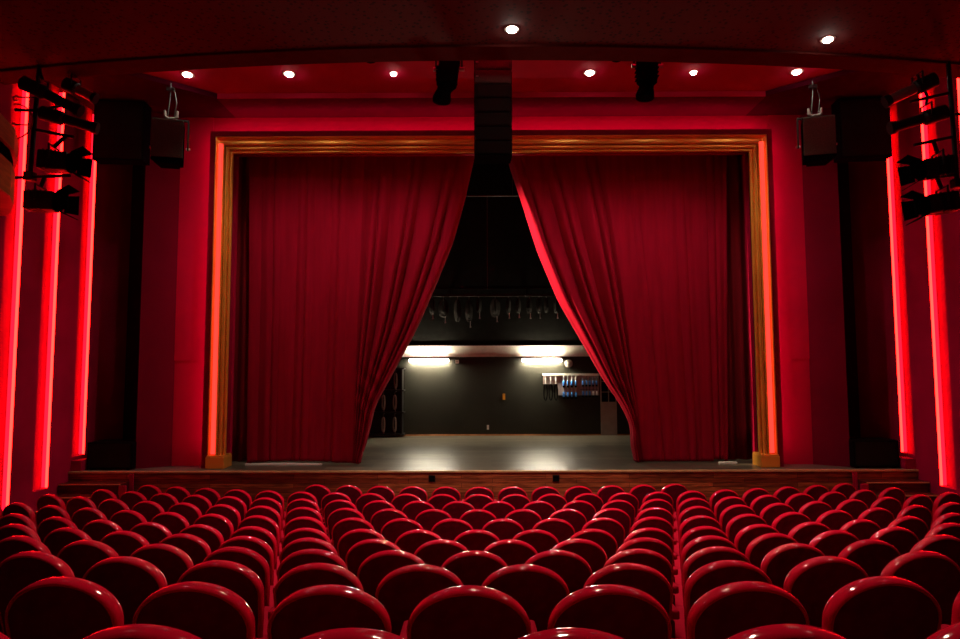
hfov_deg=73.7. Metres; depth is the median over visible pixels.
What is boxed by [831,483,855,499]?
seat
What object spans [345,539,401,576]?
seat
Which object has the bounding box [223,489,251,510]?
seat
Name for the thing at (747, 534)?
seat
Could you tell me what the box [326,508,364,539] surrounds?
seat
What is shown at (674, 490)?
seat
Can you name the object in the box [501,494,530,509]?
seat
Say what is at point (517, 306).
cable coil
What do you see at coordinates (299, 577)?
seat
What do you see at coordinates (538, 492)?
seat
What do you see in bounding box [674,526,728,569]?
seat
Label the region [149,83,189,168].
speaker
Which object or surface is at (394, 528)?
seat
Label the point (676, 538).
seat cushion
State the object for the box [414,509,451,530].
seat
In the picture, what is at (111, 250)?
wall
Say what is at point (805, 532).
seat
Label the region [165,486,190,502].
seat
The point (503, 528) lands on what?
seat
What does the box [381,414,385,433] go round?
cable coil
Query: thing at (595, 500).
seat
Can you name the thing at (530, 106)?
trim
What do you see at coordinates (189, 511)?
seat
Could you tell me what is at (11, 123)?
clip
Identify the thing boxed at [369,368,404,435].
rack
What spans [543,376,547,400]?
cable
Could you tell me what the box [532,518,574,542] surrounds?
seat
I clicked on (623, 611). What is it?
seat
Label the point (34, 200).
spotlight
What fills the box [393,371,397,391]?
cable coil
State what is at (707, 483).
stage front
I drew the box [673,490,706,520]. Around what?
seat
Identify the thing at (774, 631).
seat
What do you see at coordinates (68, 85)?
spotlight
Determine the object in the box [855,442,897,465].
grille
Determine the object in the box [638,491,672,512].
seat
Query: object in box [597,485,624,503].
seat
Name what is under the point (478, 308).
cable coil
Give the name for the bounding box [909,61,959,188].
ladder
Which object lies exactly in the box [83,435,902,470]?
floor
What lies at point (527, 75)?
ceiling
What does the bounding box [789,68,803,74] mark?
recessed light
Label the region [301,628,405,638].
seat
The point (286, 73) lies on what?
recessed light
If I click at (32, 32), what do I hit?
ceiling
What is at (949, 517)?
seat
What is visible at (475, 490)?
seat
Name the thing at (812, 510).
seat
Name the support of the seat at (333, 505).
on the floor
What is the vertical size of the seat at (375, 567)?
0.940 m
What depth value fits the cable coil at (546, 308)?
18.24 m
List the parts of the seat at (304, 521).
panel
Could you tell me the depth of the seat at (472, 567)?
4.25 m
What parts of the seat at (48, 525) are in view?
panel, backrest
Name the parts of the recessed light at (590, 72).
bulb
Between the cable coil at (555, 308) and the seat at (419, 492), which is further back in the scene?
the cable coil at (555, 308)
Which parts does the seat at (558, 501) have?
backrest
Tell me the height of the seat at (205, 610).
0.940 m
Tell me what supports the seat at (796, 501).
on the floor
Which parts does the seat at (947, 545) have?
backrest, panel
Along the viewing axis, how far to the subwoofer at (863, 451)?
12.37 m
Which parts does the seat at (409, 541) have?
backrest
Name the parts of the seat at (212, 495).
backrest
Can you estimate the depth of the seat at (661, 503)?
8.84 m
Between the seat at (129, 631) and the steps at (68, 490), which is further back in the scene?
the steps at (68, 490)
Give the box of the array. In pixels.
[474,60,511,163]
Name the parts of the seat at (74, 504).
panel, backrest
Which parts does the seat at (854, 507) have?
backrest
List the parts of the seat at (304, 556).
panel, backrest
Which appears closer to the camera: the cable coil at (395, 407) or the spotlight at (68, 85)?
the spotlight at (68, 85)
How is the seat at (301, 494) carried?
on the floor
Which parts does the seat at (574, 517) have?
backrest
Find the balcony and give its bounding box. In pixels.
[0,113,17,215]
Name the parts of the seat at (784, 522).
backrest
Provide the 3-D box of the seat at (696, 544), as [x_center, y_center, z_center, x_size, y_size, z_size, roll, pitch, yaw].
[1.849,2.270,5.506,0.545,0.940,0.613,0,-4,-5]
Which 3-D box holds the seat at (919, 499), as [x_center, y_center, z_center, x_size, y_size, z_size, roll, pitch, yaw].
[5.847,2.859,8.886,0.545,0.940,0.613,1,-4,-16]
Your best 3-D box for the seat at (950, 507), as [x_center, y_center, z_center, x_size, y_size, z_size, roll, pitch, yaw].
[5.625,2.695,7.951,0.604,0.940,0.613,1,-4,-16]
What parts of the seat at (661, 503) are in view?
backrest, panel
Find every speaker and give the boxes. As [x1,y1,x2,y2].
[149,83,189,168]
[796,80,836,166]
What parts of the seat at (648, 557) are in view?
panel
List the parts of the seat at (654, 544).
panel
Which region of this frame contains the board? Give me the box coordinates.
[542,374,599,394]
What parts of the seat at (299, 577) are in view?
armrest, panel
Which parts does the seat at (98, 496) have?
panel, backrest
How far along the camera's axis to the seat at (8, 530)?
5.71 m
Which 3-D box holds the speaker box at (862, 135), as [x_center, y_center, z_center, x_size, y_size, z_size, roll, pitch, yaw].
[7.450,-3.725,12.507,0.940,1.219,0.335,-1,-4,6]
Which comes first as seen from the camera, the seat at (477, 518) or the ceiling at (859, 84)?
the seat at (477, 518)
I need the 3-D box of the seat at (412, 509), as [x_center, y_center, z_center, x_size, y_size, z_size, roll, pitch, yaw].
[-0.856,2.977,9.024,0.545,0.940,0.613,0,-4,3]
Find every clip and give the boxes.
[11,123,30,127]
[12,95,33,101]
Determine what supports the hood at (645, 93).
attached to the spotlight at (646, 76)
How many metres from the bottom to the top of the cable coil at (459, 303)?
0.734 m
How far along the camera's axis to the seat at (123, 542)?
5.46 m
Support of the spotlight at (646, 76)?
hanging from the ceiling at (527, 75)
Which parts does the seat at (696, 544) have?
armrest, panel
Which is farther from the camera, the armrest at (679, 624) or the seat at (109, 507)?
the seat at (109, 507)
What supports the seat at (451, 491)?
on the floor
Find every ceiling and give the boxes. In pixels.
[0,0,959,69]
[48,71,924,117]
[144,60,839,93]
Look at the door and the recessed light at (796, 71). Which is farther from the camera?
the door
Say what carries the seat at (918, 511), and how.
on the floor
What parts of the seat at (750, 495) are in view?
backrest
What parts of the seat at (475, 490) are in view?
panel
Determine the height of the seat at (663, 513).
0.940 m
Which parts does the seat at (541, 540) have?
backrest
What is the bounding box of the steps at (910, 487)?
[852,472,938,502]
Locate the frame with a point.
(757, 142)
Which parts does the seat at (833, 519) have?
backrest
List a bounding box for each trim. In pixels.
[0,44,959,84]
[68,469,918,473]
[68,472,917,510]
[71,458,86,470]
[123,165,145,438]
[126,70,857,98]
[135,112,181,468]
[217,91,765,98]
[218,96,765,117]
[402,345,588,356]
[767,115,809,358]
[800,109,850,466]
[837,162,860,436]
[899,456,915,468]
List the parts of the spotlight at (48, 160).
barn door, barn door, barn door, barn door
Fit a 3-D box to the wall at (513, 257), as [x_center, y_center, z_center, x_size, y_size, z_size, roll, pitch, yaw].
[0.244,-1.211,18.734,17.200,9.300,0.200,0,-4,0]
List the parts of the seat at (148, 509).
backrest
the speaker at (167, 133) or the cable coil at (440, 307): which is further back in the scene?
the cable coil at (440, 307)
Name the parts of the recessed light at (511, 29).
bulb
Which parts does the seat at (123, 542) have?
panel, backrest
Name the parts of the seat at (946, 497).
panel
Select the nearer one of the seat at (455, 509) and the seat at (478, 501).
the seat at (455, 509)
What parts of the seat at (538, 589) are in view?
backrest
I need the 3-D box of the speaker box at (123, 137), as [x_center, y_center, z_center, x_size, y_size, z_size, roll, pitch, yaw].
[-7.016,-3.678,12.552,0.940,1.219,0.335,0,-4,-6]
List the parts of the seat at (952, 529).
panel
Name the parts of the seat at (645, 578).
panel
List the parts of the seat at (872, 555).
backrest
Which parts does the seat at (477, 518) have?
backrest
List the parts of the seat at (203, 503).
backrest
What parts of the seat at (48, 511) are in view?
panel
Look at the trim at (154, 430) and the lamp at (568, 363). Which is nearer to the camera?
the trim at (154, 430)
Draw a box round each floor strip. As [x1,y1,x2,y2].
[245,463,321,464]
[718,461,736,463]
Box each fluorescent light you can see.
[409,358,448,361]
[522,358,561,361]
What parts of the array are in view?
plate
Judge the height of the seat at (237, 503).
0.940 m
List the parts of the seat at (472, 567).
backrest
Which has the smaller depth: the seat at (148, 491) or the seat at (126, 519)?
the seat at (126, 519)
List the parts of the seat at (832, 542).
backrest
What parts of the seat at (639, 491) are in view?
backrest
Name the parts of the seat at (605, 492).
backrest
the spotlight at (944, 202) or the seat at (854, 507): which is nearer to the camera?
the seat at (854, 507)
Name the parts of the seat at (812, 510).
backrest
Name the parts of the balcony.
panel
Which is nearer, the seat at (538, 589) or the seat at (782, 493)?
the seat at (538, 589)
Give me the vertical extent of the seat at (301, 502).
0.940 m
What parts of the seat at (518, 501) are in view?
backrest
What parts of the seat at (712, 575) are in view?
armrest, panel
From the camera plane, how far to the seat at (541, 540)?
6.05 m
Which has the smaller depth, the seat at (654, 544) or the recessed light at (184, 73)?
the seat at (654, 544)
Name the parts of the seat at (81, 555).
backrest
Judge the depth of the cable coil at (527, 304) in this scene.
18.26 m
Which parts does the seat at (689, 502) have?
panel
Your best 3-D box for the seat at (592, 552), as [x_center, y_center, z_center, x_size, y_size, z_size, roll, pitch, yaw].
[0.755,2.267,5.423,0.545,0.940,0.613,0,-4,-2]
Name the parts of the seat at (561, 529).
backrest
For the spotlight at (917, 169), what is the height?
0.721 m
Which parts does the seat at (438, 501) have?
backrest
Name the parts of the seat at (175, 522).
backrest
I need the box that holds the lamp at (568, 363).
[564,359,572,367]
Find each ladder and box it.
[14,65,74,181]
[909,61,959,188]
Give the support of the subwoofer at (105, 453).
on the floor
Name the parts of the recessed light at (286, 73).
bulb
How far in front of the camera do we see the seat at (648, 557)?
4.29 m
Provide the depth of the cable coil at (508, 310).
18.25 m
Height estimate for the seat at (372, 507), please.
0.940 m
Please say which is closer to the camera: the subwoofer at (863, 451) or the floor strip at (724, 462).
the subwoofer at (863, 451)
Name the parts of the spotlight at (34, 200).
barn door, barn door, barn door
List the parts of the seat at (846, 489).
backrest, panel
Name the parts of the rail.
rail, rail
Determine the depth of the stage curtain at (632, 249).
13.53 m
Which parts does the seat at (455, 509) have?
backrest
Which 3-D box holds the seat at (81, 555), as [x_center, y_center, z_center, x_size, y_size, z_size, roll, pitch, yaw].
[-2.799,2.064,4.806,0.545,0.940,0.613,-1,-4,8]
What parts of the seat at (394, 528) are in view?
backrest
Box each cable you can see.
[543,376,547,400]
[548,376,552,400]
[554,376,557,400]
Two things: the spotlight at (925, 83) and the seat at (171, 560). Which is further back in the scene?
the spotlight at (925, 83)
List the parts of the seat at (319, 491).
backrest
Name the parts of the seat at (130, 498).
backrest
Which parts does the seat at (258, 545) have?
panel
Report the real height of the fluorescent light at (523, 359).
0.100 m
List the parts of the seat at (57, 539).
panel, backrest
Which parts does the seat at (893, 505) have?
backrest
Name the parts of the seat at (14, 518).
panel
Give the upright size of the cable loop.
0.577 m
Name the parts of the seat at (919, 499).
panel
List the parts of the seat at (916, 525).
backrest, panel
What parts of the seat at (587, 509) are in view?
backrest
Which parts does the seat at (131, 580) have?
backrest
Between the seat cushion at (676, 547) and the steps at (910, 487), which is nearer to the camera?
the seat cushion at (676, 547)
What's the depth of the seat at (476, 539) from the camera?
6.04 m
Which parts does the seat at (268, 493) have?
panel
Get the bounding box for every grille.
[88,444,130,467]
[151,118,183,157]
[803,115,836,155]
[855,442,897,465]
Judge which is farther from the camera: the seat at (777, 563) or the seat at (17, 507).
the seat at (17, 507)
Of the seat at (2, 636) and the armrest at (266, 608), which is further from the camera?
the armrest at (266, 608)
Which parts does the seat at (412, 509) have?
backrest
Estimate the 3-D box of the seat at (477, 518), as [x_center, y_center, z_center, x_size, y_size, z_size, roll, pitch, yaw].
[-0.046,2.820,8.101,0.545,0.940,0.613,0,-4,1]
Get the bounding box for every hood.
[433,88,450,104]
[636,85,653,101]
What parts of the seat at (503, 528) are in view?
backrest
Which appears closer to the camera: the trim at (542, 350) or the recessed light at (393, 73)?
the recessed light at (393, 73)
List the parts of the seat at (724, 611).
panel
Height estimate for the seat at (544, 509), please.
0.940 m
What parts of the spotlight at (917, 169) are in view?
barn door, barn door, barn door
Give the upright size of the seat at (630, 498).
0.940 m
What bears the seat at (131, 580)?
on the floor
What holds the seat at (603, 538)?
on the floor
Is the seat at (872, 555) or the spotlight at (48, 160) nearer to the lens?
the seat at (872, 555)
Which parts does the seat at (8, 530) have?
panel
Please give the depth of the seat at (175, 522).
7.30 m
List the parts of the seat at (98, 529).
panel, backrest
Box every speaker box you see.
[92,100,151,165]
[831,97,891,162]
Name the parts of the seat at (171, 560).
backrest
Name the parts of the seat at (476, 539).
backrest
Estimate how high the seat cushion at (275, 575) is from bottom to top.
0.146 m
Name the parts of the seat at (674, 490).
backrest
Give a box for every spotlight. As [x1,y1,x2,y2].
[18,70,84,116]
[23,176,79,219]
[36,135,92,182]
[37,104,99,134]
[61,73,99,103]
[433,61,463,104]
[631,61,662,101]
[881,70,939,107]
[886,99,949,134]
[897,140,956,190]
[900,176,959,225]
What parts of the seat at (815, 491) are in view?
backrest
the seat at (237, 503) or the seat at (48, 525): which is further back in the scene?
the seat at (237, 503)
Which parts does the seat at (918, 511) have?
panel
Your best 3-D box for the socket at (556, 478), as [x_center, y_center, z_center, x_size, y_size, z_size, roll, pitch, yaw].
[1.448,3.025,12.184,0.132,0.125,0.029,0,-4,0]
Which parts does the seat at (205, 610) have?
panel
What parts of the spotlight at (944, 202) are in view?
barn door, barn door, barn door, barn door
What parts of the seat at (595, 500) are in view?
backrest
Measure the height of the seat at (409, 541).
0.940 m
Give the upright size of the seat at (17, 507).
0.940 m
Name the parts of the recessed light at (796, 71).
bulb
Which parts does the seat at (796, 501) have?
backrest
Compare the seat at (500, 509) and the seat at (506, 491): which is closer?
the seat at (500, 509)
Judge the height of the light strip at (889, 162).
6.960 m
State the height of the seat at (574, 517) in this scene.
0.940 m
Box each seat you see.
[0,513,36,532]
[0,524,40,540]
[0,535,50,631]
[0,551,74,635]
[0,632,9,638]
[2,502,36,528]
[5,576,123,638]
[35,505,70,526]
[36,494,65,510]
[37,516,77,542]
[43,527,91,555]
[57,540,118,577]
[66,496,96,517]
[71,507,107,529]
[82,519,122,541]
[82,556,166,624]
[83,624,201,638]
[90,489,117,508]
[98,498,129,519]
[100,530,148,555]
[110,510,146,530]
[119,491,146,509]
[130,522,171,543]
[130,543,193,584]
[132,501,164,521]
[132,581,267,638]
[137,485,161,500]
[150,493,178,511]
[151,512,189,534]
[160,533,210,564]
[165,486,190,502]
[168,502,201,524]
[177,560,272,637]
[180,524,223,552]
[182,494,211,514]
[193,488,220,505]
[193,514,233,541]
[203,546,273,605]
[205,504,240,531]
[215,496,246,520]
[218,536,277,585]
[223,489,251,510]
[229,526,279,569]
[237,515,281,555]
[244,505,283,541]
[249,497,284,529]
[254,490,285,519]
[267,584,391,638]
[268,562,363,619]
[273,548,347,592]
[276,537,337,573]
[279,527,331,559]
[281,516,326,543]
[283,507,322,530]
[284,498,323,522]
[287,491,321,513]
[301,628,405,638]
[304,484,330,508]
[320,492,351,517]
[323,499,357,527]
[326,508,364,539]
[331,517,374,552]
[335,485,362,504]
[337,529,385,561]
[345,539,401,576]
[355,493,385,512]
[357,550,424,597]
[362,500,395,522]
[367,486,394,502]
[370,508,407,532]
[375,564,463,635]
[380,518,422,543]
[391,493,420,510]
[395,529,441,553]
[399,486,427,501]
[400,585,530,638]
[402,501,434,519]
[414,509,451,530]
[414,539,468,566]
[428,494,456,509]
[431,486,460,500]
[431,518,473,539]
[441,550,507,585]
[442,501,474,518]
[453,529,499,550]
[460,509,496,529]
[462,486,493,500]
[464,494,493,508]
[481,564,569,631]
[482,501,514,518]
[482,518,523,539]
[483,539,537,565]
[494,486,526,500]
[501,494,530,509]
[505,509,541,530]
[512,529,558,552]
[518,628,623,638]
[522,501,555,519]
[524,550,592,593]
[530,584,671,638]
[531,486,559,501]
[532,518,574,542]
[537,493,566,510]
[549,508,586,532]
[551,538,606,572]
[562,500,595,521]
[564,486,592,502]
[569,528,617,559]
[573,493,603,512]
[581,517,624,547]
[583,562,672,620]
[592,508,630,538]
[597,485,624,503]
[601,499,634,526]
[603,548,673,588]
[608,492,638,517]
[616,537,673,566]
[624,527,673,553]
[629,484,656,508]
[630,507,673,529]
[630,516,673,538]
[634,499,673,522]
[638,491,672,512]
[661,483,687,511]
[671,560,771,638]
[672,546,750,606]
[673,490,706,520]
[673,506,715,542]
[673,515,721,555]
[673,535,737,585]
[674,497,710,530]
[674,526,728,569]
[675,581,809,638]
[710,489,738,512]
[714,496,746,521]
[719,504,755,533]
[726,514,766,543]
[727,624,845,638]
[734,524,779,554]
[742,488,769,506]
[745,533,797,567]
[750,495,781,515]
[760,503,794,525]
[760,543,824,587]
[772,512,810,534]
[773,486,799,503]
[783,556,868,627]
[785,493,814,511]
[788,521,830,544]
[799,501,831,521]
[803,485,828,500]
[809,530,858,555]
[816,510,853,529]
[818,491,846,509]
[822,576,941,638]
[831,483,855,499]
[835,499,867,519]
[838,539,900,576]
[840,519,880,539]
[849,489,876,508]
[858,507,894,528]
[870,497,901,518]
[870,526,918,554]
[878,487,904,506]
[880,551,959,624]
[887,516,928,540]
[896,505,932,529]
[902,494,933,512]
[910,534,959,566]
[924,523,959,538]
[926,622,959,638]
[931,513,959,528]
[932,492,959,522]
[933,502,959,521]
[941,591,959,628]
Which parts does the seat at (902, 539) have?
backrest, panel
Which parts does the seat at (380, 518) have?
backrest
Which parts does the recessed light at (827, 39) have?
bulb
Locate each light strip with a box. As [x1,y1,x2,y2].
[1,90,29,510]
[41,92,65,487]
[78,114,96,453]
[886,119,906,451]
[919,92,946,485]
[956,78,959,140]
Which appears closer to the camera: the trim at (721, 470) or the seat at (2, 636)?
the seat at (2, 636)
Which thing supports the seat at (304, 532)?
on the floor
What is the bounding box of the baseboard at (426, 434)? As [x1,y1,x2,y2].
[388,434,629,435]
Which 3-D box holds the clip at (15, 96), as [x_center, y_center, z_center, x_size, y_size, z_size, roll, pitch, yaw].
[-7.111,-3.460,10.018,0.423,0.104,0.030,0,-4,0]
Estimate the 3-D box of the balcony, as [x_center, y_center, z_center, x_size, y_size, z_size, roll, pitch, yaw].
[-6.864,-2.071,8.631,2.048,0.910,2.125,0,-4,0]
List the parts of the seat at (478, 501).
backrest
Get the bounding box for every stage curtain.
[247,156,473,463]
[509,155,727,461]
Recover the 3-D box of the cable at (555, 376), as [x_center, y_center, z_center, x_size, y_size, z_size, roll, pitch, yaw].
[2.174,1.975,18.335,0.128,0.703,0.066,0,-4,0]
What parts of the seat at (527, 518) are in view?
backrest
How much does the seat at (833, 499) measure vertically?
0.940 m
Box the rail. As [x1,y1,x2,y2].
[431,286,554,296]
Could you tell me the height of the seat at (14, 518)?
0.940 m
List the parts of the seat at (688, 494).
panel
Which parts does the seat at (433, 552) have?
backrest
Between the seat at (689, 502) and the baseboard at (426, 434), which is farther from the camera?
the baseboard at (426, 434)
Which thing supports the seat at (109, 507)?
on the floor
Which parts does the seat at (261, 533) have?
panel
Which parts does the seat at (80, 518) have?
panel, backrest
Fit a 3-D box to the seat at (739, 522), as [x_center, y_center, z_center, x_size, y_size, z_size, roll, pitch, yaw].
[2.930,2.663,7.391,0.545,0.940,0.613,0,-4,-8]
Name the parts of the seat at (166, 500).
backrest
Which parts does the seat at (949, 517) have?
panel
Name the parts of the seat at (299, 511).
panel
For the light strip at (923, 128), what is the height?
7.420 m
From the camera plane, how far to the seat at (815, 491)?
10.29 m
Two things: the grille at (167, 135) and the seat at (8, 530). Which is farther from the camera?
the grille at (167, 135)
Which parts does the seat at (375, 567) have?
backrest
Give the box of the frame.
[201,129,783,468]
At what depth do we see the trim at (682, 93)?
12.45 m
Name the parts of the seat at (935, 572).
backrest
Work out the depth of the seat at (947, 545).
4.61 m
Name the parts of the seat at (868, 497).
backrest, panel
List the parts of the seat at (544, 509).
backrest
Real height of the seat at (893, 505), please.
0.940 m
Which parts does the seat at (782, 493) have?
backrest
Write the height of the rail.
0.300 m
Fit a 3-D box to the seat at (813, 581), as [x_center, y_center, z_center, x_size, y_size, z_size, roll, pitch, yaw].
[1.862,1.789,3.746,0.545,0.940,0.613,0,-4,-5]
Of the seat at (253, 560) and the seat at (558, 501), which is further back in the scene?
the seat at (558, 501)
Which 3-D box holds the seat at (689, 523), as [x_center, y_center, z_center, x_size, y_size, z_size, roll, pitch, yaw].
[2.390,2.660,7.324,0.545,0.940,0.613,0,-4,-6]
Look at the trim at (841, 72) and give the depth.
11.93 m
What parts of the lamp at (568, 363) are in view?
globe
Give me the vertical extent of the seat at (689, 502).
0.940 m
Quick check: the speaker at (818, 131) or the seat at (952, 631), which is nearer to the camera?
the seat at (952, 631)
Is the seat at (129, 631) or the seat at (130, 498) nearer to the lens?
the seat at (129, 631)
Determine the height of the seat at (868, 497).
0.940 m
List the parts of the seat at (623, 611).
armrest, panel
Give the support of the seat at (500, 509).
on the floor
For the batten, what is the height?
5.290 m
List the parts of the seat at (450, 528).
backrest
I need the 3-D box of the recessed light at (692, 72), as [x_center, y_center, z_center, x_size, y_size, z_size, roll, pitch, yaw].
[3.872,-4.476,11.608,0.165,0.070,0.165,0,-4,0]
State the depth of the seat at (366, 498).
9.74 m
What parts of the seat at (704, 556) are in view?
armrest, panel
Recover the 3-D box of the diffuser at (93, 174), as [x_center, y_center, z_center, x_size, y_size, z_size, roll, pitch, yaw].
[-7.901,-0.783,12.974,0.037,6.930,0.020,0,-4,0]
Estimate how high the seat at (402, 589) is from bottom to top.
0.940 m
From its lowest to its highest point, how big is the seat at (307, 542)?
0.940 m
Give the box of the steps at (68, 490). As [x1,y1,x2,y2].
[34,474,133,514]
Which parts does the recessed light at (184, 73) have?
bulb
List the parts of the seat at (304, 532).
panel, backrest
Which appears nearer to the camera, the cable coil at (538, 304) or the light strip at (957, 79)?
the light strip at (957, 79)
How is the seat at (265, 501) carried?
on the floor
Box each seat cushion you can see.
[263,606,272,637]
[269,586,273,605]
[273,570,277,585]
[674,531,678,542]
[674,543,678,555]
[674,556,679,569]
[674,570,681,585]
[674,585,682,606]
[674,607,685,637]
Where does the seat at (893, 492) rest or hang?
on the floor
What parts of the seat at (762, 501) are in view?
backrest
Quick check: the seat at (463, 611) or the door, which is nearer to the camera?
the seat at (463, 611)
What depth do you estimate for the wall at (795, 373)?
13.28 m
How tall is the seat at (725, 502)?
0.940 m
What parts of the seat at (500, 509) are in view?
backrest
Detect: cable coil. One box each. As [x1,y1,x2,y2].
[381,393,385,409]
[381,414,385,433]
[392,415,396,435]
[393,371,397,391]
[393,393,396,411]
[429,298,434,318]
[438,296,448,322]
[454,296,460,321]
[465,300,472,327]
[476,296,481,318]
[490,299,499,321]
[506,296,510,318]
[515,297,520,317]
[526,296,531,318]
[536,296,541,318]
[544,296,548,312]
[554,298,558,318]
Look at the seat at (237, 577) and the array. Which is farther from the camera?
the array
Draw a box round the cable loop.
[14,103,32,138]
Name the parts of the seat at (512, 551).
backrest, panel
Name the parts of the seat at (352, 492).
backrest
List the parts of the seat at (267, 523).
panel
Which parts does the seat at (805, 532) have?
panel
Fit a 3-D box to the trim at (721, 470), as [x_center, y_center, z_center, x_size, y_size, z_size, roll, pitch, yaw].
[0.237,2.901,12.228,16.200,0.035,0.090,0,-4,0]
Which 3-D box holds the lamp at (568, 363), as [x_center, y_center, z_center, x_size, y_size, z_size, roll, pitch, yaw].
[2.551,1.264,18.383,0.240,0.240,0.129,0,-4,0]
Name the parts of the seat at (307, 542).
panel, backrest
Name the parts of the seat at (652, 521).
panel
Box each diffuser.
[82,161,95,453]
[957,78,959,125]
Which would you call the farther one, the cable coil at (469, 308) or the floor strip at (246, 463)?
the cable coil at (469, 308)
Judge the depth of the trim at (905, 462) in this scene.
12.24 m
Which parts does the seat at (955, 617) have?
backrest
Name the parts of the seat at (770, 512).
backrest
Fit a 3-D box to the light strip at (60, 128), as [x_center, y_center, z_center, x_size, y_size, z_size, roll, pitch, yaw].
[-7.940,-0.634,11.916,0.124,7.420,0.031,0,-4,0]
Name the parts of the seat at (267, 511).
panel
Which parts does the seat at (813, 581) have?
backrest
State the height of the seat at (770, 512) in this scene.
0.940 m
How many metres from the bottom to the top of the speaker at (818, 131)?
1.572 m
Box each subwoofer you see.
[87,439,136,469]
[849,437,899,467]
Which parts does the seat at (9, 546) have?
panel, backrest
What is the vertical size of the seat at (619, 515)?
0.940 m
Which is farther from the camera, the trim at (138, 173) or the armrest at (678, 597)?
the trim at (138, 173)
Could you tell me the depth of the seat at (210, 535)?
6.27 m
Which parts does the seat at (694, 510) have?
panel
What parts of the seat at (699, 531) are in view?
panel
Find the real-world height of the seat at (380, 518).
0.940 m
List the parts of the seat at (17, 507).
panel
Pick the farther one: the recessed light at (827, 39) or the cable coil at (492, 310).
the cable coil at (492, 310)
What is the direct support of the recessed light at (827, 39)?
in the ceiling at (32, 32)
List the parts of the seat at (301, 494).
panel, backrest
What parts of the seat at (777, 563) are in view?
backrest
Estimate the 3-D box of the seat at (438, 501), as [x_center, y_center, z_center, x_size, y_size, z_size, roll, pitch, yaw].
[-0.582,3.125,9.911,0.545,0.940,0.613,0,-4,3]
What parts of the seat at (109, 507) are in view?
backrest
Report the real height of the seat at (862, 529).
0.940 m
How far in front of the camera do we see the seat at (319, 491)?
10.76 m
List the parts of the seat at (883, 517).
backrest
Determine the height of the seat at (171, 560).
0.940 m
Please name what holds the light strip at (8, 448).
attached to the wall at (111, 250)
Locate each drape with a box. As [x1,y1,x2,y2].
[232,157,249,461]
[714,155,751,459]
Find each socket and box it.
[428,475,434,481]
[552,475,559,481]
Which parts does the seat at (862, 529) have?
backrest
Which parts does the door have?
glass, frame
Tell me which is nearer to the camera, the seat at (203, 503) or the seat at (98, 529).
the seat at (98, 529)
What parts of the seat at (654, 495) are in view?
backrest, panel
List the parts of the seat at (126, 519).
backrest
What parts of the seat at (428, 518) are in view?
backrest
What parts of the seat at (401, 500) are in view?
backrest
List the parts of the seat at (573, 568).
backrest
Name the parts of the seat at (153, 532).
backrest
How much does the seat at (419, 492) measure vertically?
0.940 m
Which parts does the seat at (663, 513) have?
panel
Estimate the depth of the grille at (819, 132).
11.41 m
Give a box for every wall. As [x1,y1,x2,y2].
[0,81,132,510]
[172,116,812,465]
[396,161,629,434]
[848,77,959,495]
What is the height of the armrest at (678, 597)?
0.146 m
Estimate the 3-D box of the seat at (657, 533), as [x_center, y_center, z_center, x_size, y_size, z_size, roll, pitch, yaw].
[1.575,2.483,6.363,0.545,0.940,0.613,0,-4,-4]
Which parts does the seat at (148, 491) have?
backrest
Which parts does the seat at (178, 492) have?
backrest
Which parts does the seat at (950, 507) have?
panel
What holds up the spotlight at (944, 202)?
attached to the ladder at (955, 183)
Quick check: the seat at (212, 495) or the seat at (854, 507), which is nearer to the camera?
the seat at (854, 507)
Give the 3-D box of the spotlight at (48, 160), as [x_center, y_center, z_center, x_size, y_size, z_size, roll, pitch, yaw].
[-6.508,-2.537,10.014,0.681,0.674,0.399,1,-4,-11]
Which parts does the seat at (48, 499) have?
panel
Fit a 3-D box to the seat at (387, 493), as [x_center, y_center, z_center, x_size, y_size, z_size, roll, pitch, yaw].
[-1.661,3.255,10.884,0.545,0.940,0.613,-1,-4,6]
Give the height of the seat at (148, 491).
0.940 m
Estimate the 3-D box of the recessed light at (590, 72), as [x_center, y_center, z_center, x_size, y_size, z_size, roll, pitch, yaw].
[1.992,-4.470,11.614,0.240,0.070,0.240,0,-4,0]
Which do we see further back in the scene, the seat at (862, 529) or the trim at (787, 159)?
the trim at (787, 159)
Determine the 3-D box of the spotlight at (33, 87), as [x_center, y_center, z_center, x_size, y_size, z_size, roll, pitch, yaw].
[-6.609,-3.529,9.894,0.925,0.770,0.308,0,-4,-6]
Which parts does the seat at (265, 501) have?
panel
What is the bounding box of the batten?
[466,176,518,288]
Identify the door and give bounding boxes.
[600,376,616,434]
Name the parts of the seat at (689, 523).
panel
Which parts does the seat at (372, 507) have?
backrest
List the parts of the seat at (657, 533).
panel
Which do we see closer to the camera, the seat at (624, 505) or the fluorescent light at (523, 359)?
the seat at (624, 505)
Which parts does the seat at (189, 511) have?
backrest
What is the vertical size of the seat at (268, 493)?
0.940 m
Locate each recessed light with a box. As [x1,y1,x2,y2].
[180,71,194,77]
[282,71,295,76]
[389,71,397,75]
[504,25,519,33]
[583,69,595,75]
[689,70,697,74]
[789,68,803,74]
[820,35,835,42]
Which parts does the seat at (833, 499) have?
backrest, panel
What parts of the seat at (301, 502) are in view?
panel, backrest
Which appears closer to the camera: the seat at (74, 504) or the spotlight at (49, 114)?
the seat at (74, 504)
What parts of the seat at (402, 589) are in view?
backrest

